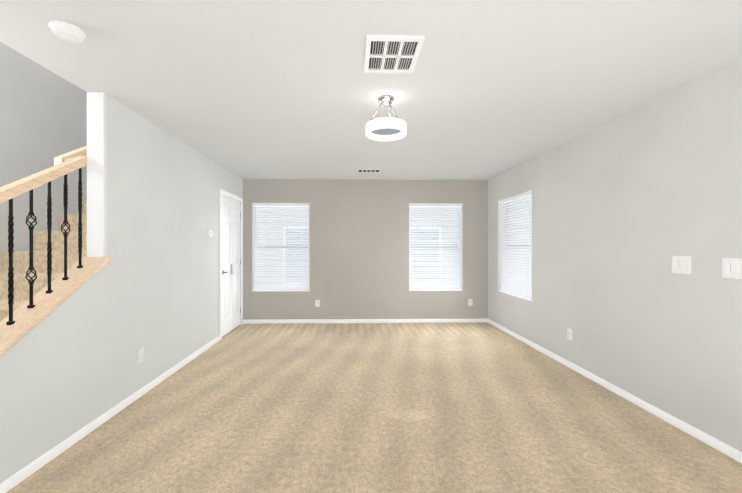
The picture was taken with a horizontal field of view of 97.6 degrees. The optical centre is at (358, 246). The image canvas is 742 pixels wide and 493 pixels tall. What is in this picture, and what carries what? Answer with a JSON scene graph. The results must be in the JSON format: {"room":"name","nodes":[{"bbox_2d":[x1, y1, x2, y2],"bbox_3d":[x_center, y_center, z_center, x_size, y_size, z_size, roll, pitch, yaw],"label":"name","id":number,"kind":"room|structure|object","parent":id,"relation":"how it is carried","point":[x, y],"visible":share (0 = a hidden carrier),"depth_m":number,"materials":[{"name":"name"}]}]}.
{"room":"empty living room","nodes":[
{"label":"empty living room","id":0,"kind":"room"},
{"bbox_2d":[0,42,86,250],"bbox_3d":[-3.018,-1.301,1.571,0.120,5.200,7.780,0,0,-1],"label":"wall","id":1,"kind":"structure","parent":0,"point":[43,117],"depth_m":3.01,"materials":[{"name":"paint"}]},
{"bbox_2d":[0,94,242,482],"bbox_3d":[-1.959,0.080,3.005,0.120,2.440,4.960,0,0,-1],"label":"wall","id":2,"kind":"structure","parent":0,"point":[161,286],"depth_m":2.67,"materials":[{"name":"beige paint"}]},
{"bbox_2d":[0,256,110,356],"bbox_3d":[-1.924,0.676,1.465,0.182,1.203,1.940,0,0,-1],"label":"wall cap","id":3,"kind":"object","parent":2,"relation":"on","point":[26,319],"visible":1,"depth_m":1.99,"materials":[{"name":"brown wood"}]},
{"bbox_2d":[87,92,105,256],"bbox_3d":[-1.946,-0.533,2.413,0.123,1.214,0.024,0,0,-1],"label":"trim","id":4,"kind":"structure","parent":2,"relation":"attached to","point":[96,174],"depth_m":2.40,"materials":[{"name":"paint"}]},
{"bbox_2d":[0,336,219,492],"bbox_3d":[-1.881,1.268,2.514,0.012,0.064,3.975,0,0,-1],"label":"baseboard","id":5,"kind":"structure","parent":2,"relation":"attached to","point":[15,479],"depth_m":2.23,"materials":[{"name":"white paint"}]},
{"bbox_2d":[138,348,143,363],"bbox_3d":[-1.890,0.950,2.826,0.008,0.116,0.072,0,0,-1],"label":"electrical outlet","id":6,"kind":"object","parent":2,"relation":"attached to","point":[140,355],"visible":1,"depth_m":2.82,"materials":[{"name":"white plastic"}]},
{"bbox_2d":[207,230,212,236],"bbox_3d":[-1.912,-0.170,4.196,0.024,0.085,0.110,0,0,-1],"label":"thermostat","id":7,"kind":"object","parent":2,"relation":"attached to","point":[209,233],"visible":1,"depth_m":4.18,"materials":[{"name":"white plastic"}]},
{"bbox_2d":[222,195,239,336],"bbox_3d":[-1.940,0.276,4.985,0.096,2.027,0.814,0,0,-1],"label":"door","id":8,"kind":"structure","parent":2,"relation":"in","point":[230,264],"depth_m":4.95,"materials":[{"name":"white paint"}]},
{"bbox_2d":[219,189,242,339],"bbox_3d":[-1.934,0.249,4.986,0.015,2.102,0.944,0,0,-1],"label":"door frame","id":9,"kind":"structure","parent":2,"relation":"attached to","point":[228,194],"depth_m":4.55,"materials":[{"name":"white paint"}]},
{"bbox_2d":[243,179,487,319],"bbox_3d":[-0.395,-1.300,5.595,5.540,5.200,0.150,0,0,-1],"label":"wall","id":10,"kind":"structure","parent":0,"point":[359,249],"depth_m":5.53,"materials":[{"name":"beige paint"}]},
{"bbox_2d":[252,203,309,290],"bbox_3d":[-1.309,0.004,5.546,0.969,1.486,0.096,0,0,-1],"label":"window frame","id":11,"kind":"object","parent":10,"relation":"attached to","point":[253,246],"visible":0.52,"depth_m":5.51,"materials":[{"name":"white"}]},
{"bbox_2d":[254,207,308,281],"bbox_3d":[-1.311,0.010,5.620,0.970,1.500,0.050,0,0,-1],"label":"window","id":12,"kind":"structure","parent":10,"relation":"in","point":[279,244],"depth_m":5.61,"materials":[{"name":"glass"}]},
{"bbox_2d":[253,203,308,289],"bbox_3d":[-1.309,0.002,5.542,0.954,1.480,0.068,0,0,-1],"label":"window blinds","id":13,"kind":"object","parent":12,"relation":"attached to","point":[293,283],"visible":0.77,"depth_m":5.54,"materials":[{"name":"white plastic"}]},
{"bbox_2d":[253,290,309,290],"bbox_3d":[-1.309,0.753,5.544,0.968,0.014,0.098,0,0,-1],"label":"window sill","id":14,"kind":"structure","parent":10,"relation":"attached to","point":[281,290],"depth_m":5.51,"materials":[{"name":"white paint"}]},
{"bbox_2d":[315,300,319,306],"bbox_3d":[-0.691,0.965,5.508,0.072,0.116,0.008,0,0,-1],"label":"electrical outlet","id":15,"kind":"object","parent":10,"relation":"attached to","point":[317,303],"visible":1,"depth_m":5.51,"materials":[{"name":"white plastic"}]},
{"bbox_2d":[243,319,486,323],"bbox_3d":[0.136,1.268,5.524,4.178,0.064,0.012,0,0,-1],"label":"baseboard","id":16,"kind":"structure","parent":10,"relation":"attached to","point":[363,321],"depth_m":5.52,"materials":[{"name":"white paint"}]},
{"bbox_2d":[409,208,460,283],"bbox_3d":[1.328,0.010,5.677,0.930,1.500,0.050,0,0,-1],"label":"window","id":17,"kind":"structure","parent":10,"relation":"in","point":[434,242],"depth_m":5.67,"materials":[{"name":"clear glass"}]},
{"bbox_2d":[409,204,461,289],"bbox_3d":[1.330,0.002,5.599,0.914,1.480,0.068,0,0,-1],"label":"window blinds","id":18,"kind":"object","parent":17,"relation":"attached to","point":[441,272],"visible":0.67,"depth_m":5.60,"materials":[{"name":"white plastic"}]},
{"bbox_2d":[409,203,462,289],"bbox_3d":[1.330,0.004,5.604,0.929,1.486,0.096,0,0,-1],"label":"window frame","id":19,"kind":"object","parent":10,"relation":"attached to","point":[461,235],"visible":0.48,"depth_m":5.57,"materials":[{"name":"white"}]},
{"bbox_2d":[409,290,462,290],"bbox_3d":[1.330,0.753,5.602,0.928,0.014,0.098,0,0,-1],"label":"window sill","id":20,"kind":"structure","parent":10,"relation":"attached to","point":[435,290],"depth_m":5.55,"materials":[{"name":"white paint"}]},
{"bbox_2d":[0,0,741,179],"bbox_3d":[0.236,-1.291,1.658,4.450,0.300,8.050,0,0,-1],"label":"ceiling","id":21,"kind":"structure","parent":0,"point":[291,89],"depth_m":2.09,"materials":[{"name":"white paint"}]},
{"bbox_2d":[48,19,85,43],"bbox_3d":[-1.525,-1.114,1.704,0.148,0.052,0.148,0,0,-1],"label":"smoke detector","id":22,"kind":"object","parent":21,"relation":"attached to","point":[65,31],"visible":1,"depth_m":1.67,"materials":[{"name":"white plastic"}]},
{"bbox_2d":[357,169,380,172],"bbox_3d":[0.161,-1.134,4.872,0.340,0.010,0.200,0,0,-1],"label":"ceiling vent","id":23,"kind":"object","parent":21,"relation":"in","point":[369,170],"visible":0.96,"depth_m":4.85,"materials":[{"name":"white plastic"}]},
{"bbox_2d":[366,95,406,140],"bbox_3d":[0.215,-1.000,2.502,0.316,0.280,0.316,0,0,-1],"label":"pendant light","id":24,"kind":"object","parent":21,"relation":"hanging from","point":[390,128],"visible":1,"depth_m":2.46,"materials":[{"name":"white glass"}]},
{"bbox_2d":[364,35,424,72],"bbox_3d":[0.198,-1.132,1.927,0.315,0.016,0.350,0,0,-1],"label":"ceiling vent","id":25,"kind":"object","parent":21,"relation":"in","point":[391,53],"visible":1,"depth_m":1.90,"materials":[{"name":"white plastic"}]},
{"bbox_2d":[6,322,741,492],"bbox_3d":[-0.309,1.349,1.645,5.540,0.100,8.050,0,0,-1],"label":"floor","id":26,"kind":"structure","parent":0,"point":[469,407],"depth_m":2.32,"materials":[{"name":"carpet"}]},
{"bbox_2d":[0,201,86,321],"bbox_3d":[-2.508,-0.050,3.180,0.946,2.700,4.562,0,0,-1],"label":"stairs","id":27,"kind":"structure","parent":26,"relation":"on","point":[20,267],"depth_m":2.66,"materials":[{"name":"beige carpet"}]},
{"bbox_2d":[0,146,86,324],"bbox_3d":[-2.021,-0.641,2.873,0.170,3.577,4.660,0,0,-1],"label":"stair railing","id":28,"kind":"object","parent":27,"relation":"on","point":[65,164],"visible":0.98,"depth_m":2.03,"materials":[{"name":"brown wood"}]},
{"bbox_2d":[488,57,741,451],"bbox_3d":[2.387,0.079,1.629,0.150,2.440,7.900,0,0,-1],"label":"wall","id":29,"kind":"structure","parent":0,"point":[627,206],"depth_m":2.56,"materials":[{"name":"beige paint"}]},
{"bbox_2d":[498,190,531,289],"bbox_3d":[2.291,-0.017,4.703,0.096,1.436,0.969,0,0,-1],"label":"window frame","id":30,"kind":"object","parent":29,"relation":"attached to","point":[499,244],"visible":0.36,"depth_m":5.18,"materials":[{"name":"white"}]},
{"bbox_2d":[498,290,531,300],"bbox_3d":[2.290,0.708,4.703,0.098,0.014,0.968,0,0,-1],"label":"window sill","id":31,"kind":"structure","parent":29,"relation":"attached to","point":[515,295],"depth_m":4.64,"materials":[{"name":"white paint"}]},
{"bbox_2d":[504,198,530,266],"bbox_3d":[2.365,-0.010,4.705,0.050,1.450,0.970,0,0,-1],"label":"window","id":32,"kind":"structure","parent":29,"relation":"in","point":[511,221],"depth_m":5.03,"materials":[{"name":"glass"}]},
{"bbox_2d":[500,191,531,298],"bbox_3d":[2.287,-0.018,4.703,0.068,1.430,0.954,0,0,-1],"label":"window blinds","id":33,"kind":"object","parent":32,"relation":"attached to","point":[516,284],"visible":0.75,"depth_m":4.68,"materials":[{"name":"white plastic"}]},
{"bbox_2d":[568,328,572,340],"bbox_3d":[2.267,0.940,3.477,0.008,0.116,0.072,0,0,-1],"label":"electrical outlet","id":34,"kind":"object","parent":29,"relation":"attached to","point":[570,334],"visible":1,"depth_m":3.46,"materials":[{"name":"white plastic"}]},
{"bbox_2d":[487,319,741,462],"bbox_3d":[2.304,1.267,1.681,0.012,0.064,7.765,0,0,-1],"label":"baseboard","id":35,"kind":"structure","parent":29,"relation":"attached to","point":[724,448],"depth_m":2.59,"materials":[{"name":"white paint"}]},
{"bbox_2d":[672,256,690,273],"bbox_3d":[2.292,0.130,2.304,0.010,0.122,0.128,0,0,-1],"label":"switch plate","id":36,"kind":"object","parent":29,"relation":"attached to","point":[681,264],"visible":1,"depth_m":2.30,"materials":[{"name":"white plastic"}]},
{"bbox_2d":[722,258,741,278],"bbox_3d":[2.300,0.134,1.960,0.010,0.122,0.176,0,0,-1],"label":"switch plate","id":37,"kind":"object","parent":29,"relation":"attached to","point":[731,267],"visible":1,"depth_m":1.99,"materials":[{"name":"white plastic"}]},
{"label":"outside","id":38,"kind":"structure","parent":0,"visible":0},
{"bbox_2d":[257,197,530,283],"bbox_3d":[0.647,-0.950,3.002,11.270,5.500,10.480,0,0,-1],"label":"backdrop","id":39,"kind":"structure","parent":38,"point":[411,237],"depth_m":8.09,"materials":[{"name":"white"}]}
]}

